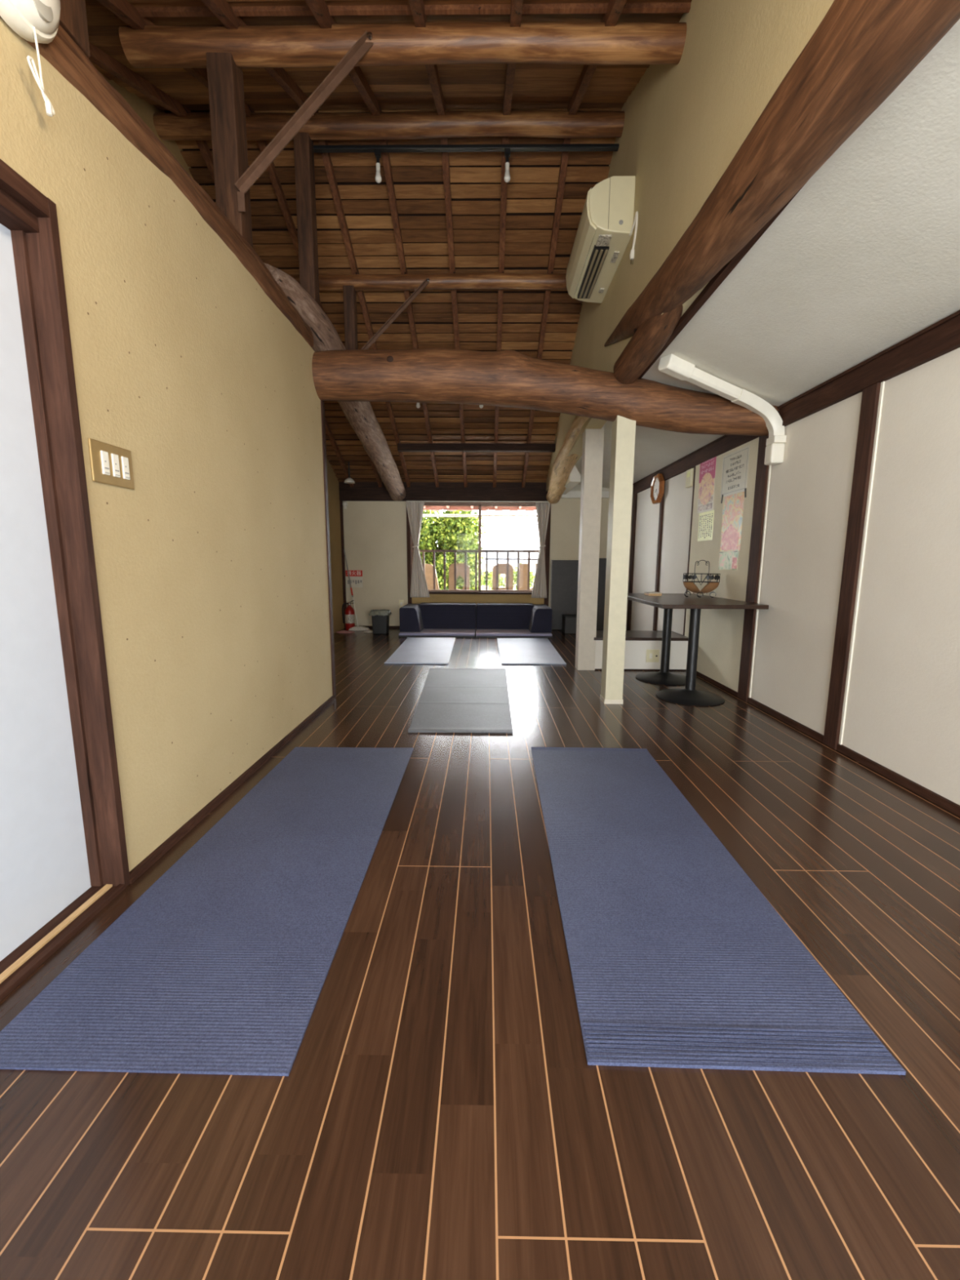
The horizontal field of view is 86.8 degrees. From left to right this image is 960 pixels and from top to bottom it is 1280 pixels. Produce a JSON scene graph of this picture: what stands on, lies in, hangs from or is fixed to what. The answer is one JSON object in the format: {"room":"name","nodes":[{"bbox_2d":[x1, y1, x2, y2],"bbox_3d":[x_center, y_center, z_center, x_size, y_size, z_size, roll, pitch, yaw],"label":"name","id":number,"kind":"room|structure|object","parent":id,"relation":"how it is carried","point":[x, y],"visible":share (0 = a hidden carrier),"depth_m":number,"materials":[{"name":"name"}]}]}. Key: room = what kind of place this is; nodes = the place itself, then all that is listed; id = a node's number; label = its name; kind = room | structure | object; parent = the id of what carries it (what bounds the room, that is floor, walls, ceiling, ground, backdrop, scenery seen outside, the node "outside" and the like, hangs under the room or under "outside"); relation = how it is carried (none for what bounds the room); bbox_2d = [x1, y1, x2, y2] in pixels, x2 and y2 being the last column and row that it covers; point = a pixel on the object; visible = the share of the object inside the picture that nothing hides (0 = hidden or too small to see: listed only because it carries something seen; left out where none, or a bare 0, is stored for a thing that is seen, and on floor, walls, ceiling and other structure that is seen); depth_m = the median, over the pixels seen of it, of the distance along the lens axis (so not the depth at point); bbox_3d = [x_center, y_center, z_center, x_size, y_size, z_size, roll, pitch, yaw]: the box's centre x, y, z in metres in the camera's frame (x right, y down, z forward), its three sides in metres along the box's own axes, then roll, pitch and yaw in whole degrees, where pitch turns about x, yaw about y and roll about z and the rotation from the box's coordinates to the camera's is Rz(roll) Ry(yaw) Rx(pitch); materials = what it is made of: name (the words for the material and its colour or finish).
{"room":"exercise studio","nodes":[
{"label":"exercise studio","id":0,"kind":"room"},
{"bbox_2d":[0,17,332,871],"bbox_3d":[-1.170,-0.343,1.075,0.130,2.340,5.000,0,9,1],"label":"wall","id":1,"kind":"structure","parent":0,"point":[212,580],"depth_m":1.84,"materials":[{"name":"paint"}]},
{"bbox_2d":[0,159,129,1001],"bbox_3d":[-1.168,-0.083,0.833,0.144,1.900,1.242,0,9,1],"label":"door","id":2,"kind":"structure","parent":1,"relation":"in","point":[64,859],"depth_m":1.35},
{"bbox_2d":[88,438,134,489],"bbox_3d":[-1.093,-0.521,1.515,0.013,0.118,0.170,0,9,1],"label":"light switch","id":3,"kind":"object","parent":1,"relation":"attached to","point":[110,464],"visible":1,"depth_m":1.50,"materials":[{"name":"beige plastic"}]},
{"bbox_2d":[128,695,335,884],"bbox_3d":[-1.084,0.584,2.654,0.018,0.028,2.160,0,9,1],"label":"baseboard","id":4,"kind":"structure","parent":1,"relation":"attached to","point":[165,846],"depth_m":2.06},
{"bbox_2d":[320,400,336,697],"bbox_3d":[-1.135,-0.659,3.586,0.138,2.200,0.060,0,9,1],"label":"trim","id":5,"kind":"structure","parent":1,"relation":"attached to","point":[322,408],"depth_m":3.58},
{"bbox_2d":[100,72,344,632],"bbox_3d":[-2.147,-1.460,2.939,0.120,3.970,9.300,0,9,1],"label":"wall","id":6,"kind":"structure","parent":0,"point":[142,108],"depth_m":7.02,"materials":[{"name":"paint"}]},
{"bbox_2d":[339,500,346,628],"bbox_3d":[-2.021,-1.103,7.521,0.030,1.870,0.050,0,9,1],"label":"trim","id":7,"kind":"structure","parent":6,"relation":"attached to","point":[340,501],"depth_m":7.49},
{"bbox_2d":[84,0,692,482],"bbox_3d":[-0.682,-2.478,3.652,3.221,1.994,8.141,0,9,1],"label":"ceiling","id":8,"kind":"structure","parent":0,"point":[470,86],"depth_m":3.76,"materials":[{"name":"wood"}]},
{"bbox_2d":[88,41,191,116],"bbox_3d":[-1.902,-2.493,1.906,0.044,1.388,3.001,0,9,1],"label":"rafter","id":9,"kind":"object","parent":8,"relation":"attached to","point":[99,57],"visible":0.4,"depth_m":2.76,"materials":[{"name":"brown wood"}]},
{"bbox_2d":[97,0,254,116],"bbox_3d":[-1.492,-2.490,1.902,0.044,1.388,3.001,0,9,1],"label":"rafter","id":10,"kind":"object","parent":8,"relation":"attached to","point":[124,10],"visible":0.4,"depth_m":2.17,"materials":[{"name":"brown wood"}]},
{"bbox_2d":[200,0,318,115],"bbox_3d":[-1.082,-2.487,1.897,0.044,1.388,3.001,0,9,1],"label":"rafter","id":11,"kind":"object","parent":8,"relation":"attached to","point":[221,9],"visible":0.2,"depth_m":2.27,"materials":[{"name":"brown wood"}]},
{"bbox_2d":[195,140,353,487],"bbox_3d":[-1.858,-2.746,5.530,0.044,1.991,4.202,0,9,1],"label":"rafter","id":12,"kind":"object","parent":8,"relation":"attached to","point":[202,145],"visible":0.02,"depth_m":3.62,"materials":[{"name":"brown wood"}]},
{"bbox_2d":[256,140,382,487],"bbox_3d":[-1.448,-2.743,5.525,0.044,1.991,4.202,0,9,1],"label":"rafter","id":13,"kind":"object","parent":8,"relation":"attached to","point":[273,174],"visible":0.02,"depth_m":3.79,"materials":[{"name":"brown wood"}]},
{"bbox_2d":[304,0,382,115],"bbox_3d":[-0.672,-2.485,1.892,0.044,1.388,3.001,0,9,1],"label":"rafter","id":14,"kind":"object","parent":8,"relation":"attached to","point":[320,10],"visible":0.6,"depth_m":2.66,"materials":[{"name":"brown wood"}]},
{"bbox_2d":[317,140,410,487],"bbox_3d":[-1.038,-2.741,5.520,0.044,1.991,4.202,0,9,1],"label":"rafter","id":15,"kind":"object","parent":8,"relation":"attached to","point":[326,159],"visible":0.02,"depth_m":4.12,"materials":[{"name":"brown wood"}]},
{"bbox_2d":[164,110,608,479],"bbox_3d":[-0.057,-2.561,3.603,4.430,2.076,8.100,0,9,1],"label":"boards","id":16,"kind":"object","parent":8,"relation":"attached to","point":[165,111],"depth_m":4.33,"materials":[{"name":"wood"}]},
{"bbox_2d":[379,139,439,487],"bbox_3d":[-0.628,-2.738,5.516,0.044,1.991,4.202,0,9,1],"label":"rafter","id":17,"kind":"object","parent":8,"relation":"attached to","point":[385,156],"visible":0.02,"depth_m":4.10,"materials":[{"name":"brown wood"}]},
{"bbox_2d":[408,0,445,115],"bbox_3d":[-0.262,-2.482,1.887,0.044,1.388,3.001,0,9,1],"label":"rafter","id":18,"kind":"object","parent":8,"relation":"attached to","point":[417,6],"visible":0.6,"depth_m":2.62,"materials":[{"name":"brown wood"}]},
{"bbox_2d":[440,137,467,487],"bbox_3d":[-0.219,-2.736,5.511,0.044,1.991,4.202,0,9,1],"label":"rafter","id":19,"kind":"object","parent":8,"relation":"attached to","point":[445,155],"visible":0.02,"depth_m":4.10,"materials":[{"name":"brown wood"}]},
{"bbox_2d":[422,506,537,517],"bbox_3d":[0.174,-2.197,8.205,5.370,0.296,1.393,0,9,1],"label":"roof eave","id":20,"kind":"object","parent":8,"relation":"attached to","point":[529,508],"visible":0.24,"depth_m":8.77},
{"bbox_2d":[493,137,509,487],"bbox_3d":[0.191,-2.733,5.506,0.044,1.991,4.202,0,9,1],"label":"rafter","id":21,"kind":"object","parent":8,"relation":"attached to","point":[504,140],"visible":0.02,"depth_m":4.16,"materials":[{"name":"brown wood"}]},
{"bbox_2d":[502,0,523,115],"bbox_3d":[0.148,-2.480,1.883,0.044,1.388,3.001,0,9,1],"label":"rafter","id":22,"kind":"object","parent":8,"relation":"attached to","point":[516,9],"visible":0.6,"depth_m":2.61,"materials":[{"name":"brown wood"}]},
{"bbox_2d":[521,137,570,487],"bbox_3d":[0.601,-2.730,5.501,0.044,1.991,4.202,0,9,1],"label":"rafter","id":23,"kind":"object","parent":8,"relation":"attached to","point":[564,157],"visible":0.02,"depth_m":4.12,"materials":[{"name":"brown wood"}]},
{"bbox_2d":[567,0,626,114],"bbox_3d":[0.558,-2.477,1.878,0.044,1.388,3.001,0,9,1],"label":"rafter","id":24,"kind":"object","parent":8,"relation":"attached to","point":[615,7],"visible":0.6,"depth_m":2.64,"materials":[{"name":"brown wood"}]},
{"bbox_2d":[342,483,608,626],"bbox_3d":[-0.009,-1.291,7.552,4.050,2.250,0.120,0,9,1],"label":"wall","id":25,"kind":"structure","parent":0,"point":[375,532],"depth_m":7.50,"materials":[{"name":"paint"}]},
{"bbox_2d":[345,570,362,587],"bbox_3d":[-1.876,-0.910,7.571,0.250,0.255,0.005,0,9,1],"label":"safety sign","id":26,"kind":"object","parent":25,"relation":"attached to","point":[356,576],"visible":0.95,"depth_m":7.57,"materials":[{"name":"paper"}]},
{"bbox_2d":[405,501,411,603],"bbox_3d":[-1.048,-1.106,7.569,0.055,1.870,0.130,0,9,1],"label":"trim","id":27,"kind":"structure","parent":25,"relation":"attached to","point":[408,528],"depth_m":7.49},
{"bbox_2d":[338,481,547,501],"bbox_3d":[-0.500,-2.150,7.385,3.060,0.265,0.160,0,9,1],"label":"ceiling beam","id":28,"kind":"structure","parent":25,"relation":"attached to","point":[361,491],"depth_m":7.31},
{"bbox_2d":[406,500,548,502],"bbox_3d":[-0.027,-1.992,7.308,2.070,0.016,0.016,0,9,1],"label":"rail","id":29,"kind":"object","parent":25,"relation":"attached to","point":[406,500],"visible":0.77,"depth_m":7.30,"materials":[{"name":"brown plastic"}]},
{"bbox_2d":[405,502,429,597],"bbox_3d":[-0.907,-1.311,7.428,0.328,1.371,0.091,-1,9,-8],"label":"curtain","id":30,"kind":"object","parent":29,"relation":"hanging from","point":[419,588],"visible":1,"depth_m":7.42,"materials":[{"name":"fabric"}]},
{"bbox_2d":[410,502,545,594],"bbox_3d":[-0.029,-1.354,7.517,1.990,1.345,0.130,0,9,1],"label":"window","id":31,"kind":"structure","parent":25,"relation":"in","point":[479,504],"depth_m":7.51,"materials":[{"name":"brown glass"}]},
{"bbox_2d":[531,502,550,598],"bbox_3d":[0.886,-1.299,7.403,0.248,1.371,0.092,0,9,1],"label":"curtain","id":32,"kind":"object","parent":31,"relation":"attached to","point":[539,590],"visible":1,"depth_m":7.39,"materials":[{"name":"fabric"}]},
{"bbox_2d":[543,502,551,606],"bbox_3d":[0.992,-1.093,7.545,0.065,1.870,0.130,0,9,1],"label":"trim","id":33,"kind":"structure","parent":25,"relation":"attached to","point":[548,532],"depth_m":7.45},
{"bbox_2d":[0,628,959,1279],"bbox_3d":[-0.066,0.541,3.246,4.400,0.060,9.250,0,9,1],"label":"floor","id":34,"kind":"structure","parent":0,"point":[440,1112],"depth_m":0.97,"materials":[{"name":"wood"}]},
{"bbox_2d":[0,746,413,1075],"bbox_3d":[-0.689,0.716,1.872,0.648,0.006,1.765,0,9,1],"label":"yoga mat","id":35,"kind":"object","parent":34,"relation":"on","point":[221,966],"visible":1,"depth_m":1.33,"materials":[{"name":"rubber"}]},
{"bbox_2d":[368,608,391,634],"bbox_3d":[-1.384,-0.260,7.092,0.291,0.340,0.241,0,9,1],"label":"waste bin","id":36,"kind":"object","parent":34,"relation":"on","point":[380,618],"visible":1,"depth_m":7.01,"materials":[{"name":"black plastic"}]},
{"bbox_2d":[384,637,455,664],"bbox_3d":[-0.633,0.102,5.817,0.660,0.018,1.690,0,9,1],"label":"yoga mat","id":37,"kind":"object","parent":34,"relation":"on","point":[433,651],"visible":1,"depth_m":5.64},
{"bbox_2d":[398,602,476,637],"bbox_3d":[-0.569,-0.293,7.131,1.023,0.400,0.810,0,9,1],"label":"sofa","id":38,"kind":"object","parent":34,"relation":"on","point":[423,620],"visible":0.96,"depth_m":7.19,"materials":[{"name":"blue fabric"}]},
{"bbox_2d":[399,628,475,635],"bbox_3d":[-0.571,-0.120,7.062,1.015,0.036,0.620,0,9,1],"label":"seat cushion","id":39,"kind":"object","parent":38,"relation":"on","point":[422,632],"depth_m":6.84,"materials":[{"name":"blue fabric"}]},
{"bbox_2d":[408,668,512,733],"bbox_3d":[-0.127,0.405,3.881,0.711,0.014,1.795,0,9,1],"label":"yoga mat","id":40,"kind":"object","parent":34,"relation":"on","point":[457,700],"visible":1,"depth_m":3.60,"materials":[{"name":"rubber"}]},
{"bbox_2d":[475,603,552,638],"bbox_3d":[0.458,-0.286,7.119,1.023,0.400,0.810,0,9,1],"label":"sofa","id":41,"kind":"object","parent":34,"relation":"on","point":[522,620],"visible":1,"depth_m":7.18,"materials":[{"name":"blue fabric"}]},
{"bbox_2d":[475,629,552,635],"bbox_3d":[0.456,-0.114,7.050,1.015,0.036,0.620,0,9,1],"label":"seat cushion","id":42,"kind":"object","parent":41,"relation":"on","point":[479,632],"depth_m":6.81,"materials":[{"name":"blue fabric"}]},
{"bbox_2d":[497,638,566,664],"bbox_3d":[0.545,0.107,5.828,0.665,0.017,1.700,0,9,1],"label":"yoga mat","id":43,"kind":"object","parent":34,"relation":"on","point":[512,651],"visible":1,"depth_m":5.64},
{"bbox_2d":[550,560,578,630],"bbox_3d":[1.317,-0.661,7.500,0.549,1.030,0.105,0,9,1],"label":"leaning board","id":44,"kind":"object","parent":34,"relation":"on","point":[564,573],"visible":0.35,"depth_m":7.47,"materials":[{"name":"grey plastic"}]},
{"bbox_2d":[561,613,577,633],"bbox_3d":[1.301,-0.230,7.274,0.220,0.250,0.290,0,9,1],"label":"storage box","id":45,"kind":"object","parent":34,"relation":"on","point":[569,620],"visible":0.67,"depth_m":7.14,"materials":[{"name":"black plastic"}]},
{"bbox_2d":[574,423,604,670],"bbox_3d":[0.998,-0.814,4.651,0.162,2.200,0.135,0,9,1],"label":"square column","id":46,"kind":"structure","parent":34,"relation":"on","point":[593,438],"depth_m":4.59,"materials":[{"name":"paint"}]},
{"bbox_2d":[546,415,599,503],"bbox_3d":[0.982,-1.936,5.367,0.282,0.553,3.803,0,9,1],"label":"log beam","id":47,"kind":"structure","parent":46,"relation":"on","point":[563,464],"depth_m":5.64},
{"bbox_2d":[596,558,606,630],"bbox_3d":[1.789,-0.670,7.471,0.324,1.060,0.101,0,9,1],"label":"leaning board","id":48,"kind":"object","parent":34,"relation":"on","point":[602,562],"visible":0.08,"depth_m":7.45,"materials":[{"name":"grey plastic"}]},
{"bbox_2d":[600,415,635,704],"bbox_3d":[0.960,-0.525,3.550,0.133,1.965,0.148,0,9,1],"label":"square column","id":49,"kind":"structure","parent":34,"relation":"on","point":[624,429],"depth_m":3.49,"materials":[{"name":"beige paint"}]},
{"bbox_2d":[311,347,779,435],"bbox_3d":[0.397,-1.643,3.381,3.182,0.528,0.326,0,9,1],"label":"log beam","id":50,"kind":"structure","parent":49,"relation":"on","point":[508,378],"depth_m":3.26,"materials":[{"name":"brown wood"}]},
{"bbox_2d":[593,630,688,671],"bbox_3d":[1.507,0.095,4.964,0.900,0.312,0.500,0,9,1],"label":"step","id":51,"kind":"structure","parent":34,"relation":"on","point":[637,642],"depth_m":4.74,"materials":[{"name":"white paint"}]},
{"bbox_2d":[627,593,768,706],"bbox_3d":[1.581,0.027,4.067,0.708,0.722,1.250,0,9,1],"label":"table","id":52,"kind":"object","parent":34,"relation":"on","point":[689,695],"visible":0.98,"depth_m":3.76,"materials":[{"name":"brown wood"}]},
{"bbox_2d":[682,560,719,597],"bbox_3d":[1.786,-0.495,4.100,0.276,0.299,0.146,4,10,23],"label":"wire basket","id":53,"kind":"object","parent":52,"relation":"on","point":[691,586],"visible":1,"depth_m":4.08,"materials":[{"name":"metal"}]},
{"bbox_2d":[683,582,719,593],"bbox_3d":[1.786,-0.423,4.112,0.269,0.096,0.140,3,9,19],"label":"wicker bowl","id":54,"kind":"object","parent":53,"relation":"on","point":[691,586],"depth_m":4.07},
{"bbox_2d":[531,746,906,1075],"bbox_3d":[0.556,0.719,1.876,0.658,0.012,1.758,0,9,1],"label":"yoga mat","id":55,"kind":"object","parent":34,"relation":"on","point":[677,958],"visible":1,"depth_m":1.34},
{"bbox_2d":[546,0,834,491],"bbox_3d":[0.967,-2.405,2.729,0.140,1.930,9.050,0,9,1],"label":"wall","id":56,"kind":"structure","parent":0,"point":[686,122],"depth_m":2.18,"materials":[{"name":"paint"}]},
{"bbox_2d":[152,110,624,140],"bbox_3d":[-0.556,-3.302,3.262,3.030,0.135,0.128,0,9,1],"label":"purlin","id":57,"kind":"object","parent":56,"relation":"attached to","point":[410,125],"visible":0.82,"depth_m":3.22,"materials":[{"name":"brown wood"}]},
{"bbox_2d":[313,143,619,152],"bbox_3d":[-0.141,-3.240,3.348,2.100,0.021,0.036,0,9,1],"label":"track","id":58,"kind":"object","parent":57,"relation":"attached to","point":[535,147],"visible":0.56,"depth_m":3.34,"materials":[{"name":"black plastic"}]},
{"bbox_2d":[118,21,686,68],"bbox_3d":[-0.317,-2.654,2.266,2.520,0.133,0.130,0,9,1],"label":"purlin","id":59,"kind":"object","parent":56,"relation":"attached to","point":[452,42],"visible":0.91,"depth_m":2.22,"materials":[{"name":"brown wood"}]},
{"bbox_2d":[113,2,690,17],"bbox_3d":[-0.343,-2.704,2.173,2.470,0.035,0.020,0,9,1],"label":"roof ledger","id":60,"kind":"structure","parent":59,"relation":"on","point":[637,7],"depth_m":2.17,"materials":[{"name":"brown wood"}]},
{"bbox_2d":[288,272,567,290],"bbox_3d":[-0.546,-3.029,4.296,3.030,0.123,0.116,0,9,1],"label":"purlin","id":61,"kind":"object","parent":56,"relation":"attached to","point":[513,281],"visible":0.71,"depth_m":4.25,"materials":[{"name":"brown wood"}]},
{"bbox_2d":[397,443,555,452],"bbox_3d":[-0.021,-2.413,6.378,2.020,0.085,0.100,0,9,1],"label":"purlin","id":62,"kind":"object","parent":56,"relation":"attached to","point":[402,447],"visible":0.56,"depth_m":6.33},
{"bbox_2d":[565,175,638,302],"bbox_3d":[0.770,-2.503,3.328,0.284,0.480,0.922,0,9,1],"label":"air conditioner","id":63,"kind":"object","parent":56,"relation":"attached to","point":[605,230],"visible":1,"depth_m":3.06,"materials":[{"name":"beige plastic"}]},
{"bbox_2d":[577,244,608,298],"bbox_3d":[0.752,-2.461,3.416,0.090,0.020,0.600,0,9,1],"label":"outlet","id":64,"kind":"object","parent":63,"relation":"attached to","point":[597,258],"depth_m":3.38,"materials":[{"name":"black plastic"}]},
{"bbox_2d":[638,178,809,378],"bbox_3d":[0.991,-1.337,0.894,0.035,0.036,4.900,0,9,1],"label":"trim","id":65,"kind":"structure","parent":56,"relation":"attached to","point":[721,276],"depth_m":2.19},
{"bbox_2d":[604,0,959,346],"bbox_3d":[0.903,-1.475,1.052,0.249,0.509,5.353,0,9,1],"label":"log beam","id":66,"kind":"structure","parent":56,"relation":"attached to","point":[860,51],"depth_m":1.32,"materials":[{"name":"brown wood"}]},
{"bbox_2d":[613,304,683,384],"bbox_3d":[0.936,-1.655,2.754,0.187,0.192,0.976,0,9,1],"label":"log beam","id":67,"kind":"structure","parent":66,"relation":"attached to","point":[650,338],"depth_m":2.78,"materials":[{"name":"brown wood"}]},
{"bbox_2d":[574,18,959,488],"bbox_3d":[1.498,-1.584,2.848,1.050,0.303,9.050,0,9,1],"label":"ceiling","id":68,"kind":"structure","parent":0,"point":[864,258],"depth_m":1.95,"materials":[{"name":"paint"}]},
{"bbox_2d":[626,347,959,804],"bbox_3d":[2.020,-0.566,3.075,0.120,2.200,9.200,0,9,1],"label":"wall","id":69,"kind":"structure","parent":0,"point":[903,709],"depth_m":2.50,"materials":[{"name":"paint"}]},
{"bbox_2d":[626,493,637,630],"bbox_3d":[1.991,-0.954,6.668,0.025,1.870,0.100,0,9,1],"label":"trim","id":70,"kind":"structure","parent":69,"relation":"attached to","point":[635,495],"depth_m":6.63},
{"bbox_2d":[650,473,664,503],"bbox_3d":[1.940,-1.654,5.569,0.050,0.305,0.305,0,9,1],"label":"wall clock","id":71,"kind":"object","parent":69,"relation":"attached to","point":[657,486],"visible":1,"depth_m":5.54,"materials":[{"name":"brown wood"}]},
{"bbox_2d":[652,480,665,631],"bbox_3d":[1.978,-0.795,5.641,0.025,1.870,0.065,0,9,1],"label":"trim","id":72,"kind":"structure","parent":69,"relation":"attached to","point":[661,504],"depth_m":5.60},
{"bbox_2d":[684,436,759,692],"bbox_3d":[1.963,-0.637,4.218,0.020,1.919,1.090,0,9,1],"label":"wall panel","id":73,"kind":"object","parent":69,"relation":"attached to","point":[721,630],"visible":0.57,"depth_m":4.12,"materials":[{"name":"paint"}]},
{"bbox_2d":[697,510,714,541],"bbox_3d":[1.956,-0.987,4.407,0.003,0.245,0.300,0,9,1],"label":"flyer","id":74,"kind":"object","parent":73,"relation":"attached to","point":[705,527],"visible":1,"depth_m":4.40,"materials":[{"name":"yellow paper"}]},
{"bbox_2d":[697,456,716,513],"bbox_3d":[1.957,-1.346,4.392,0.005,0.460,0.320,0,9,1],"label":"poster","id":75,"kind":"object","parent":73,"relation":"attached to","point":[707,468],"visible":1,"depth_m":4.38,"materials":[{"name":"paper"}]},
{"bbox_2d":[697,477,715,498],"bbox_3d":[1.958,-1.309,4.398,0.001,0.135,0.310,0,9,1],"label":"print","id":76,"kind":"object","parent":75,"relation":"attached to","point":[706,486],"depth_m":4.38},
{"bbox_2d":[718,551,738,569],"bbox_3d":[1.948,-0.622,3.993,0.008,0.140,0.310,0,9,1],"label":"flyer","id":77,"kind":"object","parent":73,"relation":"attached to","point":[727,560],"visible":1,"depth_m":3.98,"materials":[{"name":"paper"}]},
{"bbox_2d":[720,488,746,551],"bbox_3d":[1.949,-0.918,3.940,0.006,0.451,0.399,0,9,1],"label":"poster","id":78,"kind":"object","parent":73,"relation":"attached to","point":[733,504],"visible":1,"depth_m":3.92,"materials":[{"name":"paper"}]},
{"bbox_2d":[721,524,738,550],"bbox_3d":[1.949,-0.804,3.960,0.001,0.200,0.280,0,9,1],"label":"print","id":79,"kind":"object","parent":78,"relation":"attached to","point":[730,532],"depth_m":3.96},
{"bbox_2d":[720,444,750,497],"bbox_3d":[1.952,-1.286,3.901,0.003,0.320,0.420,0,9,1],"label":"notice sheet","id":80,"kind":"object","parent":73,"relation":"attached to","point":[735,464],"visible":1,"depth_m":3.88,"materials":[{"name":"paper"}]},
{"bbox_2d":[657,354,786,465],"bbox_3d":[1.519,-1.408,3.157,0.963,0.554,0.123,-3,9,-18],"label":"duct cover","id":81,"kind":"object","parent":69,"relation":"attached to","point":[672,365],"visible":1,"depth_m":3.16,"materials":[{"name":"white plastic"}]},
{"bbox_2d":[737,435,771,702],"bbox_3d":[1.953,-0.482,3.613,0.025,1.870,0.144,0,9,1],"label":"trim","id":82,"kind":"structure","parent":69,"relation":"attached to","point":[762,473],"depth_m":3.60,"materials":[{"name":"brown wood"}]},
{"bbox_2d":[632,310,959,493],"bbox_3d":[1.938,-1.327,2.528,0.040,0.130,8.150,0,9,1],"label":"trim","id":83,"kind":"structure","parent":69,"relation":"attached to","point":[942,337],"depth_m":2.61,"materials":[{"name":"wood"}]},
{"bbox_2d":[696,671,959,816],"bbox_3d":[1.927,0.731,1.763,0.018,0.035,6.010,0,9,1],"label":"baseboard","id":84,"kind":"structure","parent":69,"relation":"attached to","point":[950,806],"depth_m":2.55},
{"bbox_2d":[822,381,884,749],"bbox_3d":[1.941,-0.335,2.654,0.025,1.870,0.114,0,9,1],"label":"wooden post","id":85,"kind":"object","parent":69,"relation":"attached to","point":[873,395],"depth_m":2.63,"materials":[{"name":"brown wood"}]},
{"bbox_3d":[0.052,-0.612,8.430,4.100,0.080,1.350,0,9,1],"label":"balcony slab","id":86,"kind":"object","parent":69,"relation":"attached to","visible":0},
{"bbox_2d":[448,563,469,590],"bbox_3d":[-0.342,-0.951,8.357,0.340,0.610,0.060,0,9,1],"label":"sign letter","id":87,"kind":"object","parent":86,"relation":"on","point":[460,566],"visible":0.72,"depth_m":8.31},
{"bbox_2d":[418,549,538,590],"bbox_3d":[0.050,-1.019,7.988,3.300,0.780,0.040,0,9,1],"label":"balcony railing","id":88,"kind":"object","parent":86,"relation":"on","point":[423,551],"visible":0.36,"depth_m":7.95,"materials":[{"name":"metal"}]},
{"bbox_2d":[492,563,513,590],"bbox_3d":[0.373,-0.947,8.349,0.340,0.610,0.060,0,9,1],"label":"sign letter","id":89,"kind":"object","parent":86,"relation":"on","point":[502,567],"visible":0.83,"depth_m":8.30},
{"label":"outside","id":90,"kind":"structure","parent":0,"visible":0},
{"bbox_3d":[0.314,-0.422,26.695,50.000,0.100,37.100,0,9,1],"label":"ground","id":91,"kind":"structure","parent":90,"visible":0},
{"bbox_2d":[418,510,486,590],"bbox_3d":[-1.177,-0.684,11.654,2.712,5.006,2.238,0,9,1],"label":"leafy tree","id":92,"kind":"object","parent":91,"relation":"on","point":[450,533],"visible":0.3,"depth_m":10.77,"materials":[{"name":"green plant"}]},
{"bbox_2d":[481,562,534,590],"bbox_3d":[0.713,-0.208,13.272,1.735,3.618,1.446,0,9,1],"label":"leafy shrub","id":93,"kind":"object","parent":91,"relation":"on","point":[501,579],"visible":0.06,"depth_m":12.96,"materials":[{"name":"green plant"}]},
{"bbox_2d":[490,547,538,590],"bbox_3d":[2.149,-1.603,20.469,3.400,4.150,3.800,0,9,1],"label":"house","id":94,"kind":"structure","parent":91,"relation":"on","point":[513,563],"depth_m":19.04,"materials":[{"name":"tile"}]},
{"bbox_3d":[-0.643,-1.104,-0.865,2.980,0.040,1.510,0,9,1],"label":"ceiling","id":95,"kind":"structure","parent":0,"visible":0},
{"bbox_2d":[0,16,313,347],"bbox_3d":[-1.162,-1.493,0.877,0.163,0.314,4.760,0,9,1],"label":"beam","id":96,"kind":"structure","parent":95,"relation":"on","point":[62,53],"depth_m":1.67,"materials":[{"name":"brown wood"}]},
{"bbox_2d":[0,0,60,116],"bbox_3d":[-1.047,-1.460,1.159,0.080,0.387,0.240,0,9,1],"label":"wall fan","id":97,"kind":"object","parent":96,"relation":"attached to","point":[37,21],"visible":1,"depth_m":1.19,"materials":[{"name":"white plastic"}]},
{"bbox_2d":[58,0,90,57],"bbox_3d":[-1.153,-1.833,1.351,0.110,0.400,0.110,0,9,1],"label":"post","id":98,"kind":"object","parent":96,"relation":"on","point":[73,17],"visible":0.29,"depth_m":1.38,"materials":[{"name":"brown wood"}]},
{"bbox_2d":[205,52,253,248],"bbox_3d":[-1.159,-2.231,2.362,0.115,0.800,0.115,0,9,1],"label":"post","id":99,"kind":"object","parent":96,"relation":"on","point":[224,77],"visible":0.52,"depth_m":2.31,"materials":[{"name":"brown wood"}]},
{"bbox_2d":[234,30,373,212],"bbox_3d":[-0.786,-2.297,2.261,0.638,0.684,0.032,0,9,0],"label":"brace","id":100,"kind":"object","parent":99,"relation":"attached to","point":[360,48],"visible":1,"depth_m":2.26,"materials":[{"name":"brown wood"}]},
{"bbox_2d":[263,262,405,501],"bbox_3d":[-1.174,-2.104,5.109,0.357,0.888,4.325,0,9,1],"label":"log beam","id":101,"kind":"structure","parent":96,"relation":"on","point":[361,416],"depth_m":4.47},
{"bbox_2d":[293,132,319,306],"bbox_3d":[-1.149,-2.663,3.389,0.100,1.220,0.100,0,9,1],"label":"post","id":102,"kind":"object","parent":101,"relation":"on","point":[304,156],"visible":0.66,"depth_m":3.33,"materials":[{"name":"brown wood"}]},
{"bbox_2d":[342,285,357,349],"bbox_3d":[-1.108,-2.606,4.368,0.090,0.770,0.090,0,9,1],"label":"post","id":103,"kind":"object","parent":101,"relation":"on","point":[348,291],"visible":0.56,"depth_m":4.31,"materials":[{"name":"brown wood"}]},
{"bbox_2d":[360,278,429,349],"bbox_3d":[-0.733,-2.667,4.275,0.624,0.681,0.032,0,9,0],"label":"brace","id":104,"kind":"object","parent":103,"relation":"attached to","point":[425,282],"visible":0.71,"depth_m":4.27,"materials":[{"name":"brown wood"}]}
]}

